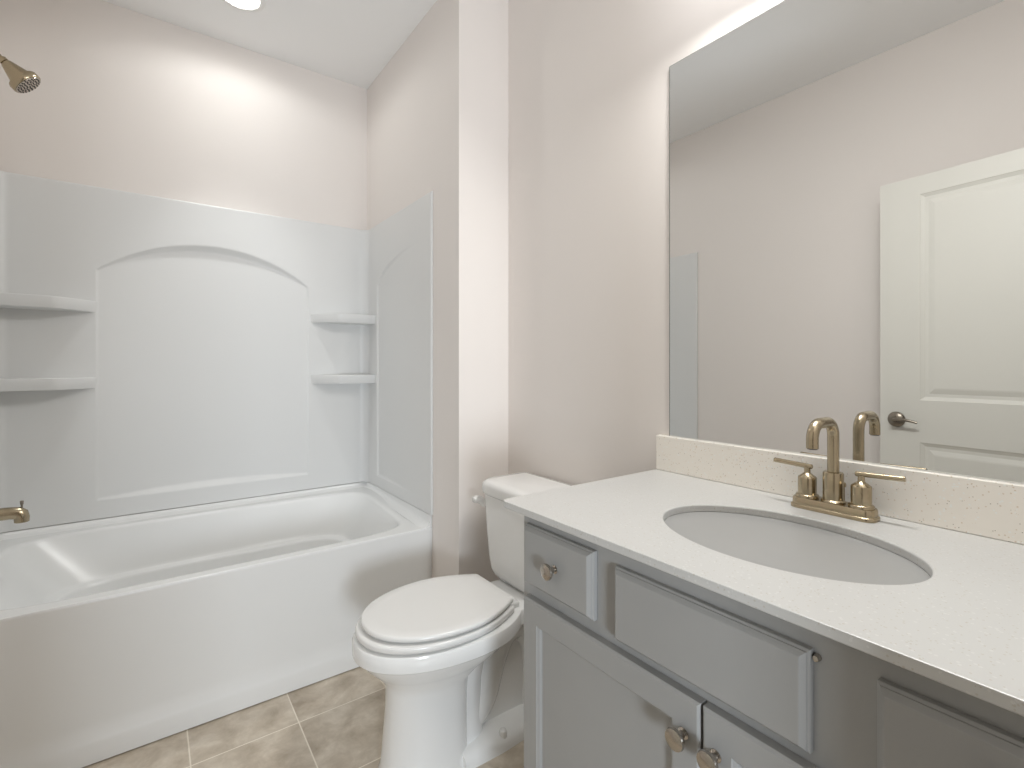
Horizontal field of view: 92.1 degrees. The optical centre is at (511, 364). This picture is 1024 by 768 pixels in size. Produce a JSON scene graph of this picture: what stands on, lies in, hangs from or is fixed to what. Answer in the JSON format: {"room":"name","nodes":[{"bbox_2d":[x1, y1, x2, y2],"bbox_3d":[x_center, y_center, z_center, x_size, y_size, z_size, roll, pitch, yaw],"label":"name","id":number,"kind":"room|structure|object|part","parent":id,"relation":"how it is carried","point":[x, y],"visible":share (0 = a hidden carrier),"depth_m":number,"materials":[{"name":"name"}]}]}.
{"room":"bathroom","nodes":[
{"label":"bathroom","id":0,"kind":"room"},
{"bbox_2d":[0,0,366,531],"bbox_3d":[-1.459,-0.181,2.406,1.493,2.763,0.120,0,0,-36],"label":"wall","id":1,"kind":"structure","parent":0,"point":[125,99],"depth_m":2.26,"materials":[{"name":"paint"}]},
{"bbox_2d":[0,171,432,532],"bbox_3d":[-1.184,-0.052,2.030,1.491,1.405,0.810,0,0,-36],"label":"tub surround","id":2,"kind":"object","parent":1,"relation":"attached to","point":[157,353],"visible":1,"depth_m":2.27,"materials":[{"name":"white plastic"}]},
{"bbox_2d":[0,500,29,523],"bbox_3d":[-1.729,0.502,1.660,0.157,0.074,0.052,0,0,-36],"label":"tub spout","id":3,"kind":"object","parent":2,"relation":"attached to","point":[18,514],"visible":1,"depth_m":1.68,"materials":[{"name":"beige metal"}]},
{"bbox_2d":[0,377,96,390],"bbox_3d":[-1.840,0.075,1.940,0.312,0.046,0.140,0,0,-36],"label":"corner shelf","id":4,"kind":"object","parent":2,"relation":"attached to","point":[6,383],"depth_m":1.92,"materials":[{"name":"white plastic"}]},
{"bbox_2d":[0,292,96,311],"bbox_3d":[-1.840,-0.245,1.940,0.312,0.046,0.140,0,0,-36],"label":"corner shelf","id":5,"kind":"object","parent":2,"relation":"attached to","point":[9,301],"depth_m":1.93,"materials":[{"name":"white plastic"}]},
{"bbox_2d":[310,374,375,383],"bbox_3d":[-0.896,0.075,2.630,0.306,0.046,0.140,0,0,-36],"label":"corner shelf","id":6,"kind":"object","parent":2,"relation":"attached to","point":[314,378],"depth_m":2.59,"materials":[{"name":"white plastic"}]},
{"bbox_2d":[311,313,375,324],"bbox_3d":[-0.896,-0.245,2.630,0.306,0.046,0.140,0,0,-36],"label":"corner shelf","id":7,"kind":"object","parent":2,"relation":"attached to","point":[316,318],"depth_m":2.60,"materials":[{"name":"white plastic"}]},
{"bbox_3d":[-0.566,-0.052,2.439,0.010,1.405,0.740,0,0,-36],"label":"panel","id":8,"kind":"part","parent":2,"relation":"part of","materials":[{"name":"white plastic"}]},
{"bbox_2d":[103,0,436,88],"bbox_3d":[-0.544,-1.613,1.337,2.200,0.100,3.100,0,0,-36],"label":"ceiling","id":9,"kind":"structure","parent":0,"point":[349,41],"depth_m":2.28,"materials":[{"name":"paint"}]},
{"bbox_2d":[222,0,265,11],"bbox_3d":[-1.147,-1.559,2.085,0.192,0.011,0.192,0,0,-36],"label":"recessed light","id":10,"kind":"object","parent":9,"relation":"in","point":[244,5],"visible":1,"depth_m":2.13,"materials":[{"name":"white"}]},
{"bbox_2d":[82,667,523,767],"bbox_3d":[-0.441,1.250,1.195,2.200,0.100,3.450,0,0,-36],"label":"floor","id":11,"kind":"structure","parent":0,"point":[336,721],"depth_m":1.59,"materials":[{"name":"beige tile"}]},
{"bbox_2d":[0,482,431,767],"bbox_3d":[-1.181,0.924,2.026,1.491,0.543,0.790,0,0,-36],"label":"bathtub","id":12,"kind":"object","parent":11,"relation":"on","point":[119,634],"visible":0.99,"depth_m":1.76,"materials":[{"name":"white plastic"}]},
{"bbox_2d":[352,472,572,767],"bbox_3d":[-0.138,0.812,1.606,0.755,0.776,0.424,0,0,-36],"label":"toilet","id":13,"kind":"object","parent":11,"relation":"on","point":[447,652],"visible":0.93,"depth_m":1.47,"materials":[{"name":"white ceramic"}]},
{"bbox_3d":[-0.247,0.768,1.519,0.456,0.020,0.364,0,0,-36],"label":"seat","id":14,"kind":"part","parent":13,"relation":"part of","materials":[{"name":"white plastic"}]},
{"bbox_3d":[-0.239,0.742,1.525,0.445,0.018,0.358,0,0,-36],"label":"lid","id":15,"kind":"part","parent":13,"relation":"part of","materials":[{"name":"white plastic"}]},
{"bbox_3d":[-0.116,0.513,1.860,0.071,0.045,0.034,0,0,-11],"label":"trip lever","id":16,"kind":"part","parent":13,"relation":"part of","materials":[{"name":"white plastic"}]},
{"bbox_3d":[0.081,0.628,1.759,0.208,0.306,0.394,0,0,-36],"label":"tank","id":17,"kind":"part","parent":13,"relation":"part of","materials":[{"name":"white ceramic"}]},
{"bbox_3d":[0.077,0.450,1.756,0.231,0.051,0.412,0,0,-36],"label":"tank lid","id":18,"kind":"part","parent":13,"relation":"part of","materials":[{"name":"white ceramic"}]},
{"bbox_2d":[524,512,1023,767],"bbox_3d":[0.498,0.763,0.899,0.595,0.875,0.911,0,0,-36],"label":"vanity cabinet","id":19,"kind":"object","parent":11,"relation":"on","point":[629,663],"visible":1,"depth_m":0.77,"materials":[{"name":"grey paint"}]},
{"bbox_3d":[0.076,0.416,0.997,0.028,0.033,0.033,0,0,-36],"label":"knob","id":20,"kind":"part","parent":19,"relation":"part of","materials":[{"name":"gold metal"}]},
{"bbox_3d":[0.092,0.417,1.013,0.020,0.131,0.209,0,0,-36],"label":"drawer","id":21,"kind":"part","parent":19,"relation":"part of","materials":[{"name":"grey paint"}]},
{"bbox_3d":[0.160,0.797,0.920,0.020,0.576,0.434,0,0,-36],"label":"door","id":22,"kind":"part","parent":19,"relation":"part of","materials":[{"name":"grey paint"}]},
{"bbox_3d":[0.253,0.568,0.754,0.028,0.033,0.033,0,0,-36],"label":"knob","id":23,"kind":"part","parent":19,"relation":"part of","materials":[{"name":"gold metal"}]},
{"bbox_3d":[0.286,0.568,0.710,0.028,0.033,0.033,0,0,-36],"label":"knob","id":24,"kind":"part","parent":19,"relation":"part of","materials":[{"name":"gold metal"}]},
{"bbox_3d":[0.417,0.797,0.568,0.020,0.576,0.430,0,0,-36],"label":"door","id":25,"kind":"part","parent":19,"relation":"part of","materials":[{"name":"grey paint"}]},
{"bbox_2d":[504,469,1023,716],"bbox_3d":[0.492,0.317,0.919,0.581,0.016,0.962,0,0,-36],"label":"countertop","id":26,"kind":"structure","parent":19,"relation":"on","point":[961,628],"depth_m":0.72,"materials":[{"name":"white stone"}]},
{"bbox_2d":[773,417,905,522],"bbox_3d":[0.642,0.208,1.014,0.136,0.202,0.246,0,0,-36],"label":"faucet","id":27,"kind":"object","parent":26,"relation":"on","point":[860,508],"visible":1,"depth_m":1.02,"materials":[{"name":"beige metal"}]},
{"bbox_3d":[0.628,0.219,1.105,0.010,0.013,0.082,0,0,-34],"label":"lever","id":28,"kind":"part","parent":27,"relation":"part of","materials":[{"name":"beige metal"}]},
{"bbox_3d":[0.645,0.255,1.079,0.045,0.065,0.045,0,0,-36],"label":"handle","id":29,"kind":"part","parent":27,"relation":"part of","materials":[{"name":"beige metal"}]},
{"bbox_3d":[0.636,0.167,1.009,0.120,0.120,0.022,0,0,-36],"label":"spout","id":30,"kind":"part","parent":27,"relation":"part of","materials":[{"name":"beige metal"}]},
{"bbox_3d":[0.675,0.255,1.038,0.045,0.064,0.045,0,0,-36],"label":"spout","id":31,"kind":"part","parent":27,"relation":"part of","materials":[{"name":"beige metal"}]},
{"bbox_3d":[0.675,0.298,1.038,0.055,0.022,0.160,0,0,-36],"label":"plate","id":32,"kind":"part","parent":27,"relation":"part of","materials":[{"name":"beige metal"}]},
{"bbox_3d":[0.705,0.255,0.997,0.045,0.065,0.045,0,0,-36],"label":"handle","id":33,"kind":"part","parent":27,"relation":"part of","materials":[{"name":"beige metal"}]},
{"bbox_3d":[0.725,0.219,0.973,0.010,0.013,0.082,0,0,-38],"label":"lever","id":34,"kind":"part","parent":27,"relation":"part of","materials":[{"name":"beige metal"}]},
{"bbox_3d":[0.480,0.427,0.483,0.020,0.132,0.208,0,0,-36],"label":"drawer","id":35,"kind":"part","parent":19,"relation":"part of","materials":[{"name":"grey paint"}]},
{"bbox_2d":[367,0,507,581],"bbox_3d":[-0.406,-0.181,2.537,0.362,2.763,1.154,0,0,-36],"label":"wall","id":36,"kind":"structure","parent":0,"point":[437,111],"depth_m":2.06,"materials":[{"name":"paint"}]},
{"bbox_2d":[508,0,1020,484],"bbox_3d":[0.546,-0.181,1.440,0.120,2.763,1.740,0,0,-36],"label":"wall","id":37,"kind":"structure","parent":0,"point":[588,80],"depth_m":1.70,"materials":[{"name":"paint"}]},
{"bbox_2d":[656,435,1023,544],"bbox_3d":[0.719,0.258,1.085,0.020,0.102,0.960,0,0,-36],"label":"backsplash","id":38,"kind":"structure","parent":37,"relation":"attached to","point":[994,509],"depth_m":1.00,"materials":[{"name":"beige stone"}]},
{"bbox_2d":[669,0,1023,483],"bbox_3d":[0.736,-0.334,1.075,0.005,1.081,0.924,0,0,-36],"label":"mirror","id":39,"kind":"object","parent":37,"relation":"attached to","point":[846,177],"visible":1,"depth_m":1.06,"materials":[{"name":"silver mirror"}]},
{"bbox_3d":[-1.292,-0.181,0.811,0.120,2.763,2.894,0,0,-36],"label":"wall","id":40,"kind":"structure","parent":0,"visible":0},
{"bbox_2d":[0,54,40,92],"bbox_3d":[-1.722,-1.026,1.665,0.194,0.182,0.091,0,0,-36],"label":"shower head","id":41,"kind":"object","parent":40,"relation":"attached to","point":[22,80],"visible":1,"depth_m":1.67}
]}

